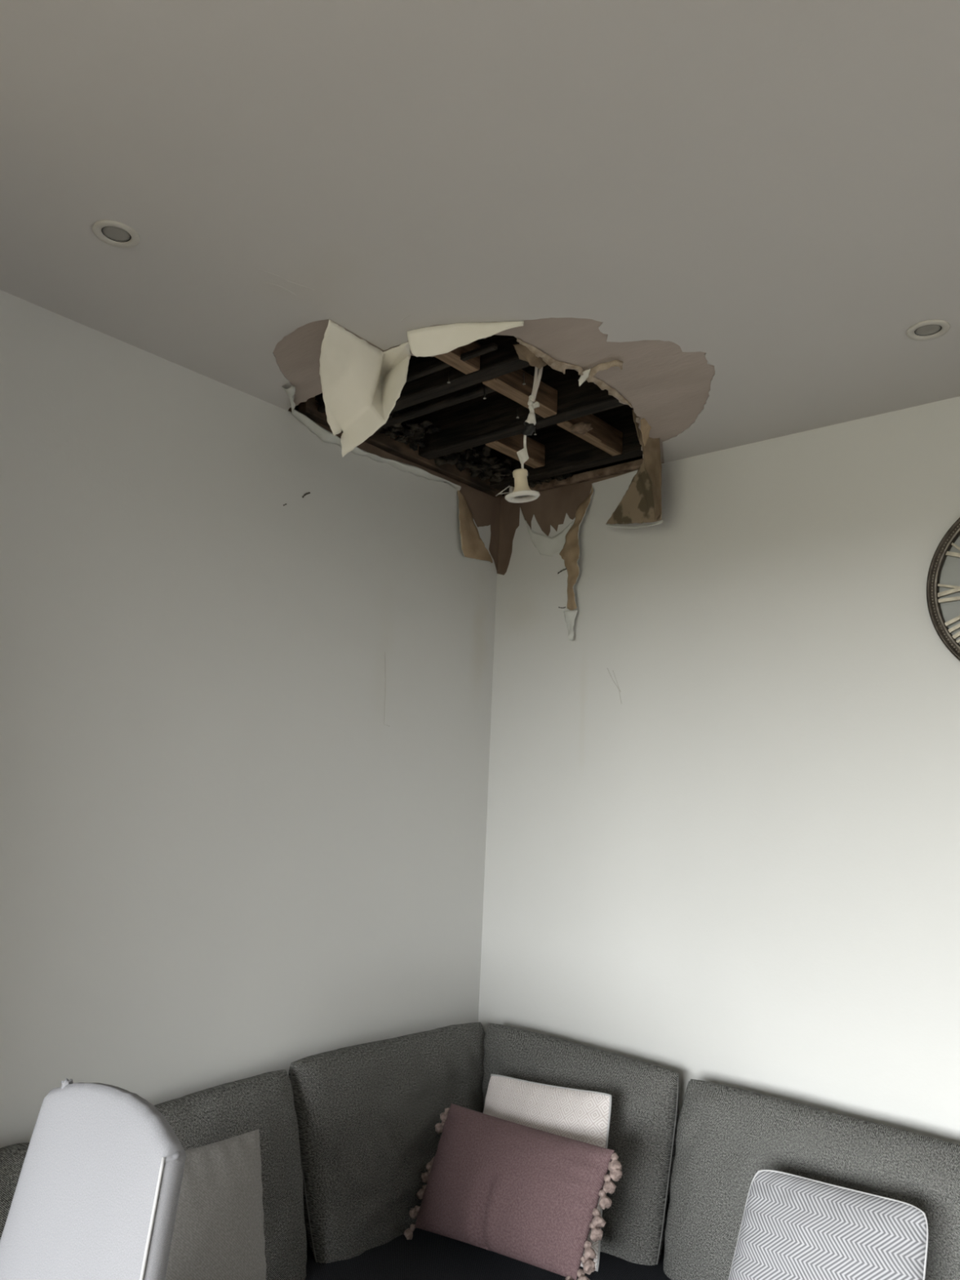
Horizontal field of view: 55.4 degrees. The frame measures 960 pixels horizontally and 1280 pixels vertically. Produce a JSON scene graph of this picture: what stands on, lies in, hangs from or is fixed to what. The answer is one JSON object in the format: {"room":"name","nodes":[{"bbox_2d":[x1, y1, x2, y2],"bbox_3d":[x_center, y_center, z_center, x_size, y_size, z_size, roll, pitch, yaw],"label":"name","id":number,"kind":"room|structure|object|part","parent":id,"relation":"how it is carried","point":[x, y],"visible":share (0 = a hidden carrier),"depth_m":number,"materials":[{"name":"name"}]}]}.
{"room":"damaged room","nodes":[
{"label":"damaged room","id":0,"kind":"room"},
{"bbox_2d":[0,289,497,1147],"bbox_3d":[-1.748,0.333,0.638,0.002,2.402,5.400,-6,-12,40],"label":"wall","id":1,"kind":"structure","parent":0,"point":[221,861],"depth_m":2.01,"materials":[{"name":"paint"}]},
{"bbox_2d":[289,406,461,490],"bbox_3d":[-0.263,-0.495,2.448,0.032,0.046,0.646,-6,-12,40],"label":"wallpaper lip","id":2,"kind":"object","parent":1,"relation":"attached to","point":[323,434],"visible":0.92,"depth_m":2.39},
{"bbox_2d":[383,652,389,726],"bbox_3d":[-0.246,0.130,2.417,0.001,0.195,0.034,-6,-12,40],"label":"scratch","id":3,"kind":"object","parent":1,"relation":"attached to","point":[384,652],"visible":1,"depth_m":2.41},
{"bbox_2d":[290,392,484,451],"bbox_3d":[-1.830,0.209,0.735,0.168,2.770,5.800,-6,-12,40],"label":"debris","id":4,"kind":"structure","parent":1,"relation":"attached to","point":[403,424],"depth_m":2.60,"materials":[{"name":"black"}]},
{"bbox_2d":[288,407,500,570],"bbox_3d":[-0.374,-0.291,2.340,0.028,0.512,1.330,-6,-12,40],"label":"board","id":5,"kind":"object","parent":1,"relation":"attached to","point":[484,508],"visible":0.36,"depth_m":2.76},
{"bbox_2d":[457,489,493,563],"bbox_3d":[-0.009,-0.338,2.733,0.017,0.211,0.177,-6,-12,40],"label":"wallpaper","id":6,"kind":"object","parent":1,"relation":"hanging from","point":[473,546],"visible":1,"depth_m":2.70,"materials":[{"name":"paper"}]},
{"bbox_2d":[0,0,959,462],"bbox_3d":[-0.104,-1.007,-0.526,4.200,0.002,5.400,-6,-12,40],"label":"ceiling","id":7,"kind":"structure","parent":0,"point":[768,189],"depth_m":1.36,"materials":[{"name":"paint"}]},
{"bbox_2d":[92,219,139,248],"bbox_3d":[-0.612,-0.684,1.537,0.075,0.010,0.075,-6,-12,40],"label":"recessed light","id":8,"kind":"object","parent":7,"relation":"in","point":[115,230],"visible":1,"depth_m":1.53,"materials":[{"name":"white plastic"}]},
{"bbox_2d":[261,281,297,296],"bbox_3d":[-0.368,-0.649,1.682,0.075,0.003,0.011,9,-12,-36],"label":"ridge","id":9,"kind":"object","parent":7,"relation":"attached to","point":[261,282],"visible":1,"depth_m":1.68,"materials":[{"name":"paint"}]},
{"bbox_2d":[254,267,314,289],"bbox_3d":[-0.353,-0.653,1.653,0.115,0.003,0.006,9,-12,-35],"label":"ridge","id":10,"kind":"object","parent":7,"relation":"attached to","point":[255,268],"visible":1,"depth_m":1.65,"materials":[{"name":"paint"}]},
{"bbox_2d":[281,386,295,413],"bbox_3d":[-0.450,-0.565,2.149,0.032,0.017,0.153,4,-10,-10],"label":"wallpaper lip","id":11,"kind":"object","parent":7,"relation":"attached to","point":[291,391],"visible":1,"depth_m":2.11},
{"bbox_2d":[319,319,410,457],"bbox_3d":[-0.249,-0.493,1.877,0.196,0.233,0.150,7,-11,-27],"label":"flap","id":12,"kind":"object","parent":7,"relation":"hanging from","point":[362,384],"visible":1,"depth_m":1.89,"materials":[{"name":"beige paper"}]},
{"bbox_2d":[390,334,529,413],"bbox_3d":[0.339,-0.711,1.770,1.851,0.188,0.047,-6,-12,40],"label":"joist","id":13,"kind":"object","parent":7,"relation":"attached to","point":[504,360],"visible":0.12,"depth_m":2.07,"materials":[{"name":"brown wood"}]},
{"bbox_2d":[495,366,542,502],"bbox_3d":[0.093,-0.452,1.951,0.081,0.323,0.074,-6,-12,40],"label":"recessed light","id":14,"kind":"object","parent":13,"relation":"hanging from","point":[521,492],"visible":0.96,"depth_m":1.94,"materials":[{"name":"white plastic"}]},
{"bbox_2d":[406,320,524,356],"bbox_3d":[-0.033,-0.590,1.783,0.238,0.054,0.021,-1,-10,18],"label":"flap","id":15,"kind":"object","parent":7,"relation":"hanging from","point":[434,340],"visible":1,"depth_m":1.79,"materials":[{"name":"beige paper"}]},
{"bbox_2d":[272,317,715,462],"bbox_3d":[0.124,-0.574,2.043,1.150,0.011,1.150,-6,-12,40],"label":"damaged ceiling layer","id":16,"kind":"object","parent":7,"relation":"attached to","point":[667,386],"visible":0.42,"depth_m":1.94,"materials":[{"name":"brown paper"}]},
{"bbox_2d":[512,343,546,368],"bbox_3d":[0.104,-0.581,1.894,0.046,0.026,0.099,-1,-10,21],"label":"paper","id":17,"kind":"object","parent":16,"relation":"attached to","point":[523,353],"visible":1,"depth_m":1.88,"materials":[{"name":"brown paper"}]},
{"bbox_2d":[504,458,643,497],"bbox_3d":[0.272,-0.466,2.647,0.514,0.023,0.022,-6,-12,40],"label":"batten","id":18,"kind":"object","parent":16,"relation":"attached to","point":[635,464],"visible":0.66,"depth_m":2.60,"materials":[{"name":"brown wood"}]},
{"bbox_2d":[516,337,633,408],"bbox_3d":[0.220,-0.569,1.973,0.414,0.018,0.040,11,-13,-42],"label":"paper","id":19,"kind":"object","parent":16,"relation":"attached to","point":[559,366],"visible":1,"depth_m":1.94,"materials":[{"name":"brown paper"}]},
{"bbox_2d":[577,368,590,386],"bbox_3d":[0.226,-0.568,1.970,0.018,0.008,0.084,3,-10,-5],"label":"paper scrap","id":20,"kind":"object","parent":16,"relation":"attached to","point":[583,378],"visible":1,"depth_m":1.98,"materials":[{"name":"white paper"}]},
{"bbox_2d":[588,360,622,378],"bbox_3d":[0.263,-0.571,1.928,0.082,0.019,0.026,-6,-12,40],"label":"paper","id":21,"kind":"object","parent":16,"relation":"on","point":[606,366],"visible":1,"depth_m":1.92,"materials":[{"name":"beige paper"}]},
{"bbox_2d":[605,460,662,524],"bbox_3d":[0.405,-0.396,2.430,0.014,0.205,0.209,9,-11,-33],"label":"paper","id":22,"kind":"object","parent":16,"relation":"hanging from","point":[637,505],"visible":0.73,"depth_m":2.41,"materials":[{"name":"brown paper"}]},
{"bbox_2d":[605,520,662,528],"bbox_3d":[0.401,-0.307,2.411,0.010,0.045,0.209,9,-12,-35],"label":"flap","id":23,"kind":"object","parent":22,"relation":"attached to","point":[636,526],"visible":1,"depth_m":2.40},
{"bbox_2d":[640,417,651,446],"bbox_3d":[0.403,-0.510,2.219,0.024,0.051,0.077,-1,-10,20],"label":"paper","id":24,"kind":"object","parent":16,"relation":"hanging from","point":[645,427],"visible":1,"depth_m":2.23,"materials":[{"name":"beige paper"}]},
{"bbox_2d":[631,409,662,519],"bbox_3d":[0.415,-0.435,2.262,0.051,0.232,0.193,-1,-10,20],"label":"paper","id":25,"kind":"object","parent":16,"relation":"hanging from","point":[651,450],"visible":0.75,"depth_m":2.32,"materials":[{"name":"brown paper"}]},
{"bbox_2d":[413,364,626,459],"bbox_3d":[0.525,-0.667,1.983,1.851,0.188,0.047,-6,-12,40],"label":"joist","id":26,"kind":"object","parent":7,"relation":"attached to","point":[477,421],"visible":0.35,"depth_m":2.36,"materials":[{"name":"brown wood"}]},
{"bbox_2d":[485,433,545,468],"bbox_3d":[0.099,-0.535,2.509,0.042,0.063,0.218,-6,-12,40],"label":"noggin","id":27,"kind":"object","parent":26,"relation":"attached to","point":[510,446],"visible":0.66,"depth_m":2.50,"materials":[{"name":"brown wood"}]},
{"bbox_2d":[482,368,557,417],"bbox_3d":[0.098,-0.595,2.151,0.044,0.063,0.237,-6,-12,40],"label":"noggin","id":28,"kind":"object","parent":26,"relation":"attached to","point":[510,384],"visible":0.68,"depth_m":2.13,"materials":[{"name":"brown wood"}]},
{"bbox_2d":[379,385,495,429],"bbox_3d":[-0.134,-0.567,2.250,0.451,0.013,0.026,-6,-12,40],"label":"lath","id":29,"kind":"object","parent":28,"relation":"attached to","point":[478,392],"visible":0.7,"depth_m":2.21,"materials":[{"name":"brown wood"}]},
{"bbox_2d":[569,421,592,434],"bbox_3d":[0.251,-0.528,2.275,0.059,0.030,0.046,-6,-12,40],"label":"lump","id":30,"kind":"object","parent":26,"relation":"attached to","point":[581,428],"visible":1,"depth_m":2.26,"materials":[{"name":"brown"}]},
{"bbox_2d":[484,404,643,489],"bbox_3d":[0.726,-0.620,2.212,1.851,0.188,0.042,-6,-12,40],"label":"joist","id":31,"kind":"object","parent":7,"relation":"attached to","point":[566,452],"visible":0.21,"depth_m":2.58,"materials":[{"name":"brown wood"}]},
{"bbox_2d":[298,396,502,497],"bbox_3d":[-0.189,-0.524,2.536,0.035,0.052,0.772,-6,-12,40],"label":"batten","id":32,"kind":"object","parent":31,"relation":"attached to","point":[308,408],"visible":0.52,"depth_m":2.51,"materials":[{"name":"brown wood"}]},
{"bbox_2d":[317,342,497,413],"bbox_3d":[-0.183,-0.592,2.088,0.570,0.013,0.018,-6,-12,40],"label":"lath","id":33,"kind":"object","parent":32,"relation":"attached to","point":[486,348],"visible":0.59,"depth_m":2.00,"materials":[{"name":"brown wood"}]},
{"bbox_2d":[315,393,572,492],"bbox_3d":[-0.102,-0.548,2.483,0.766,0.086,0.265,11,-12,-40],"label":"rubble","id":34,"kind":"object","parent":32,"relation":"on","point":[482,467],"visible":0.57,"depth_m":2.60,"materials":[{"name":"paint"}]},
{"bbox_2d":[556,413,622,456],"bbox_3d":[0.289,-0.549,2.375,0.036,0.063,0.260,-6,-12,40],"label":"noggin","id":35,"kind":"object","parent":31,"relation":"attached to","point":[603,436],"visible":0.72,"depth_m":2.38,"materials":[{"name":"brown wood"}]},
{"bbox_2d":[906,319,950,340],"bbox_3d":[0.847,-0.588,1.728,0.075,0.010,0.075,-6,-12,40],"label":"recessed light","id":36,"kind":"object","parent":7,"relation":"in","point":[927,327],"visible":1,"depth_m":1.73,"materials":[{"name":"white plastic"}]},
{"bbox_3d":[0.154,-0.754,1.560,1.851,0.188,0.048,-6,-12,40],"label":"joist","id":37,"kind":"object","parent":7,"relation":"attached to","visible":0},
{"bbox_2d":[434,341,480,374],"bbox_3d":[-0.088,-0.639,1.938,0.043,0.063,0.231,-6,-12,40],"label":"noggin","id":38,"kind":"object","parent":37,"relation":"attached to","point":[452,358],"visible":0.33,"depth_m":1.98,"materials":[{"name":"brown wood"}]},
{"bbox_2d":[478,395,959,1145],"bbox_3d":[1.602,0.590,1.284,4.200,2.400,0.002,-6,-12,40],"label":"wall","id":39,"kind":"structure","parent":0,"point":[741,870],"depth_m":2.19,"materials":[{"name":"paint"}]},
{"bbox_2d":[524,519,573,556],"bbox_3d":[0.198,-0.309,2.693,0.182,0.134,0.009,-6,-12,40],"label":"paper scrap","id":40,"kind":"object","parent":39,"relation":"attached to","point":[546,545],"visible":1,"depth_m":2.68,"materials":[{"name":"white paper"}]},
{"bbox_2d":[502,455,642,495],"bbox_3d":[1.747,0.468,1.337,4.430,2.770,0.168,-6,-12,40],"label":"trim","id":41,"kind":"structure","parent":39,"relation":"attached to","point":[641,456],"depth_m":2.64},
{"bbox_2d":[559,483,593,609],"bbox_3d":[0.267,-0.263,2.600,0.112,0.366,0.039,-6,-12,40],"label":"wallpaper","id":42,"kind":"object","parent":39,"relation":"hanging from","point":[570,553],"visible":1,"depth_m":2.60,"materials":[{"name":"paper"}]},
{"bbox_2d":[563,609,577,640],"bbox_3d":[0.252,-0.042,2.572,0.010,0.089,0.055,11,-12,-40],"label":"wallpaper tip","id":43,"kind":"object","parent":42,"relation":"attached to","point":[570,615],"visible":1,"depth_m":2.57,"materials":[{"name":"paper"}]},
{"bbox_2d":[497,462,664,574],"bbox_3d":[0.517,-0.238,2.425,1.200,0.512,0.028,-6,-12,40],"label":"water stain","id":44,"kind":"object","parent":39,"relation":"attached to","point":[551,507],"visible":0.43,"depth_m":2.73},
{"bbox_2d":[926,517,959,661],"bbox_3d":[1.125,-0.113,1.829,0.429,0.429,0.019,-6,-12,40],"label":"wall clock","id":45,"kind":"object","parent":39,"relation":"attached to","point":[943,581],"visible":1,"depth_m":1.95,"materials":[{"name":"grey metal"}]},
{"bbox_3d":[-0.239,1.383,-1.014,4.330,0.080,5.630,-6,-12,40],"label":"floor","id":46,"kind":"structure","parent":0,"visible":0},
{"bbox_2d":[0,1077,186,1279],"bbox_3d":[-0.620,1.064,0.792,0.490,1.110,0.642,-6,-12,40],"label":"slipcovered chair","id":47,"kind":"object","parent":46,"relation":"on","point":[96,1195],"visible":1,"depth_m":1.09,"materials":[{"name":"white fabric"}]},
{"bbox_2d":[0,1022,959,1279],"bbox_3d":[0.451,1.279,1.171,2.462,0.904,1.410,-6,-12,40],"label":"sofa","id":48,"kind":"object","parent":46,"relation":"on","point":[348,1136],"visible":0.62,"depth_m":1.96,"materials":[{"name":"grey fabric"}]},
{"bbox_2d":[0,1142,29,1239],"bbox_3d":[-0.804,1.059,1.486,0.185,0.415,0.173,-6,-12,40],"label":"cushion","id":49,"kind":"object","parent":48,"relation":"on","point":[12,1157],"depth_m":1.51,"materials":[{"name":"grey fabric"}]},
{"bbox_2d":[164,1128,266,1279],"bbox_3d":[-0.479,1.001,1.513,0.138,0.283,0.310,-6,-12,40],"label":"plain cushion","id":50,"kind":"object","parent":48,"relation":"on","point":[218,1232],"visible":0.64,"depth_m":1.53,"materials":[{"name":"grey fabric"}]},
{"bbox_2d":[154,1069,306,1279],"bbox_3d":[-0.558,1.105,1.757,0.188,0.436,0.535,-6,-12,40],"label":"cushion","id":51,"kind":"object","parent":48,"relation":"on","point":[274,1103],"depth_m":1.84,"materials":[{"name":"grey fabric"}]},
{"bbox_3d":[-0.469,1.272,1.968,0.028,0.380,1.370,-6,-12,40],"label":"frame","id":52,"kind":"part","parent":48,"relation":"part of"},
{"bbox_2d":[288,1022,484,1263],"bbox_3d":[-0.191,1.187,2.182,0.188,0.446,0.635,-6,-12,40],"label":"cushion","id":53,"kind":"object","parent":48,"relation":"on","point":[368,1113],"depth_m":2.04,"materials":[{"name":"grey fabric"}]},
{"bbox_2d":[304,1227,671,1279],"bbox_3d":[0.038,1.397,1.911,0.785,0.160,0.745,-6,-12,40],"label":"seat cushion","id":54,"kind":"object","parent":48,"relation":"on","point":[388,1255],"depth_m":1.94,"materials":[{"name":"black fabric"}]},
{"bbox_2d":[404,1103,622,1279],"bbox_3d":[0.055,1.172,1.921,0.160,0.292,0.529,11,-13,-42],"label":"cushion","id":55,"kind":"object","parent":48,"relation":"on","point":[523,1193],"visible":1,"depth_m":1.86,"materials":[{"name":"fabric"}]},
{"bbox_2d":[482,1074,611,1271],"bbox_3d":[0.133,1.167,2.034,0.374,0.344,0.135,-6,-12,40],"label":"patterned cushion","id":56,"kind":"object","parent":48,"relation":"on","point":[577,1114],"visible":0.38,"depth_m":2.03,"materials":[{"name":"white fabric"}]},
{"bbox_2d":[481,1022,679,1265],"bbox_3d":[0.211,1.212,2.208,0.567,0.440,0.188,-6,-12,40],"label":"cushion","id":57,"kind":"object","parent":48,"relation":"on","point":[645,1111],"depth_m":2.06,"materials":[{"name":"grey fabric"}]},
{"bbox_3d":[0.850,1.294,1.748,2.248,0.380,0.028,-6,-12,40],"label":"frame","id":58,"kind":"part","parent":48,"relation":"part of","materials":[{"name":"grey fabric"}]},
{"bbox_2d":[662,1079,959,1279],"bbox_3d":[0.733,1.163,1.761,0.821,0.434,0.185,-6,-12,40],"label":"cushion","id":59,"kind":"object","parent":48,"relation":"on","point":[723,1135],"depth_m":1.86,"materials":[{"name":"grey fabric"}]},
{"bbox_2d":[728,1169,928,1279],"bbox_3d":[0.598,1.127,1.611,0.347,0.300,0.146,-6,-12,40],"label":"chevron cushion","id":60,"kind":"object","parent":48,"relation":"on","point":[793,1227],"visible":1,"depth_m":1.61,"materials":[{"name":"grey fabric"}]}
]}

